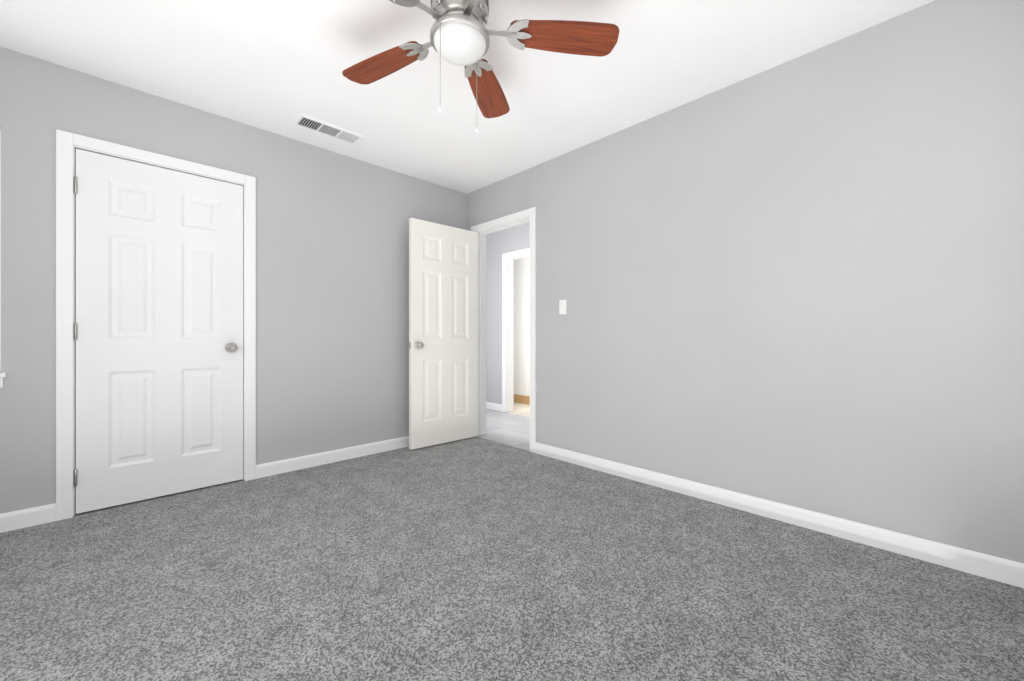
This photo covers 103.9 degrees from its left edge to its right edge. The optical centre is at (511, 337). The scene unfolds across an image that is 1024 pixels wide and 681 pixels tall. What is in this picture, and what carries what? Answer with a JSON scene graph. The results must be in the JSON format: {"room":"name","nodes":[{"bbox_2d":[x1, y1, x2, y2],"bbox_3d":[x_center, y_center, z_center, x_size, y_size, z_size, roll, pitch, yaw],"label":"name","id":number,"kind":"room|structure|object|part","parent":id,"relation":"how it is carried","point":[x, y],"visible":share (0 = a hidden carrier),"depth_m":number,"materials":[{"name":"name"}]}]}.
{"room":"empty bedroom","nodes":[
{"label":"empty bedroom","id":0,"kind":"room"},
{"bbox_2d":[0,46,466,513],"bbox_3d":[-1.760,-0.245,2.891,3.769,2.440,0.120,0,0,-44],"label":"wall","id":1,"kind":"structure","parent":0,"point":[332,300],"depth_m":2.86,"materials":[{"name":"grey paint"}]},
{"bbox_2d":[0,129,6,387],"bbox_3d":[-2.755,-0.407,1.875,0.498,1.315,0.120,0,0,-44],"label":"window","id":2,"kind":"structure","parent":1,"relation":"in","point":[2,375],"depth_m":2.05,"materials":[{"name":"white paint"}]},
{"bbox_2d":[0,503,55,532],"bbox_3d":[-2.693,0.929,1.884,0.728,0.092,0.013,0,0,-44],"label":"baseboard","id":3,"kind":"structure","parent":1,"relation":"attached to","point":[9,521],"depth_m":2.07,"materials":[{"name":"white paint"}]},
{"bbox_2d":[56,129,255,520],"bbox_3d":[-2.146,-0.069,2.501,0.916,2.087,0.137,0,0,-44],"label":"trim","id":4,"kind":"structure","parent":1,"relation":"attached to","point":[68,144],"depth_m":2.19,"materials":[{"name":"white paint"}]},
{"bbox_2d":[74,149,242,513],"bbox_3d":[-2.126,-0.037,2.476,0.781,2.000,0.171,0,0,-44],"label":"door","id":5,"kind":"structure","parent":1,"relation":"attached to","point":[158,331],"depth_m":2.42,"materials":[{"name":"white paint"}]},
{"bbox_2d":[256,436,408,478],"bbox_3d":[-1.111,0.929,3.424,1.855,0.092,0.027,0,0,-44],"label":"baseboard","id":6,"kind":"structure","parent":1,"relation":"attached to","point":[297,463],"depth_m":3.11,"materials":[{"name":"white paint"}]},
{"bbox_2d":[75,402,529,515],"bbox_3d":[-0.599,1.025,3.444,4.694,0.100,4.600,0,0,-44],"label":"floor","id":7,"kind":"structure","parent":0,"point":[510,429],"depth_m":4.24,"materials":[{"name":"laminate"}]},
{"bbox_2d":[0,0,934,193],"bbox_3d":[-0.321,-1.515,2.707,5.569,0.100,5.397,0,0,-44],"label":"ceiling","id":8,"kind":"structure","parent":0,"point":[277,66],"depth_m":2.13,"materials":[{"name":"white paint"}]},
{"bbox_2d":[293,114,362,144],"bbox_3d":[-1.285,-1.460,2.821,0.420,0.013,0.165,0,0,-44],"label":"ceiling vent","id":9,"kind":"object","parent":8,"relation":"in","point":[321,127],"visible":1,"depth_m":2.80,"materials":[{"name":"white metal"}]},
{"bbox_2d":[342,0,619,132],"bbox_3d":[-0.251,-1.169,1.627,1.250,0.592,1.292,0,0,-44],"label":"ceiling fan","id":10,"kind":"object","parent":8,"relation":"hanging from","point":[460,33],"visible":1,"depth_m":1.69,"materials":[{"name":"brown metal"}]},
{"bbox_3d":[-0.538,-1.278,1.360,0.467,0.006,0.156,0,9,-42],"label":"blade","id":11,"kind":"part","parent":10,"relation":"part of","materials":[{"name":"brown wood"}]},
{"bbox_3d":[-0.596,-1.278,1.872,0.467,0.006,0.156,0,9,30],"label":"blade","id":12,"kind":"part","parent":10,"relation":"part of","materials":[{"name":"brown wood"}]},
{"label":"blade","id":13,"kind":"part","parent":10,"relation":"part of","materials":[{"name":"brown wood"}]},
{"bbox_3d":[0.222,-1.278,1.704,0.467,0.006,0.156,0,-9,-6],"label":"blade","id":14,"kind":"part","parent":10,"relation":"part of","materials":[{"name":"brown wood"}]},
{"bbox_2d":[486,222,529,403],"bbox_3d":[0.776,-0.245,4.480,0.120,2.440,4.397,0,0,-44],"label":"wall","id":15,"kind":"structure","parent":0,"point":[501,242],"depth_m":5.40,"materials":[{"name":"grey paint"}]},
{"bbox_2d":[486,402,501,411],"bbox_3d":[-0.418,0.929,5.606,0.013,0.092,0.843,0,0,-44],"label":"baseboard","id":16,"kind":"structure","parent":15,"relation":"attached to","point":[494,406],"depth_m":5.40,"materials":[{"name":"white paint"}]},
{"bbox_2d":[502,248,529,411],"bbox_3d":[0.236,-0.069,5.032,0.154,2.087,0.894,0,0,-44],"label":"door frame","id":17,"kind":"structure","parent":15,"relation":"attached to","point":[508,258],"depth_m":5.29,"materials":[{"name":"white paint"}]},
{"bbox_2d":[0,436,1023,680],"bbox_3d":[-0.440,1.025,1.456,3.649,0.100,3.777,0,0,-44],"label":"floor","id":18,"kind":"structure","parent":0,"point":[476,558],"depth_m":1.55,"materials":[{"name":"grey carpet"}]},
{"bbox_2d":[514,256,529,395],"bbox_3d":[0.425,-0.245,5.426,0.700,2.440,3.440,0,0,-44],"label":"wall","id":19,"kind":"structure","parent":0,"point":[521,326],"depth_m":6.03,"materials":[{"name":"white paint"}]},
{"bbox_2d":[514,394,529,403],"bbox_3d":[0.382,0.917,5.384,0.580,0.115,3.200,0,0,-44],"label":"baseboard","id":20,"kind":"structure","parent":19,"relation":"attached to","point":[522,399],"depth_m":6.01,"materials":[{"name":"orange wood"}]},
{"bbox_2d":[467,0,1023,563],"bbox_3d":[0.382,-0.245,3.311,0.120,2.440,5.277,0,0,-44],"label":"wall","id":21,"kind":"structure","parent":0,"point":[797,282],"depth_m":2.03,"materials":[{"name":"grey paint"}]},
{"bbox_2d":[409,218,477,449],"bbox_3d":[-0.612,-0.037,3.713,0.733,2.000,0.171,0,0,-42],"label":"door","id":22,"kind":"structure","parent":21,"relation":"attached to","point":[443,333],"depth_m":3.67,"materials":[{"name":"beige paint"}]},
{"bbox_2d":[471,207,535,452],"bbox_3d":[-0.055,-0.069,3.757,0.154,2.087,0.868,0,0,-44],"label":"door frame","id":23,"kind":"structure","parent":21,"relation":"attached to","point":[483,230],"depth_m":3.76,"materials":[{"name":"white paint"}]},
{"bbox_2d":[559,300,565,313],"bbox_3d":[0.400,-0.247,3.193,0.019,0.115,0.070,0,0,-44],"label":"switch plate","id":24,"kind":"object","parent":21,"relation":"attached to","point":[562,306],"visible":1,"depth_m":3.20,"materials":[{"name":"white plastic"}]},
{"bbox_2d":[535,442,1023,587],"bbox_3d":[1.138,0.929,2.443,0.013,0.092,2.680,0,0,-44],"label":"baseboard","id":25,"kind":"structure","parent":21,"relation":"attached to","point":[1006,571],"depth_m":2.01,"materials":[{"name":"white paint"}]}
]}

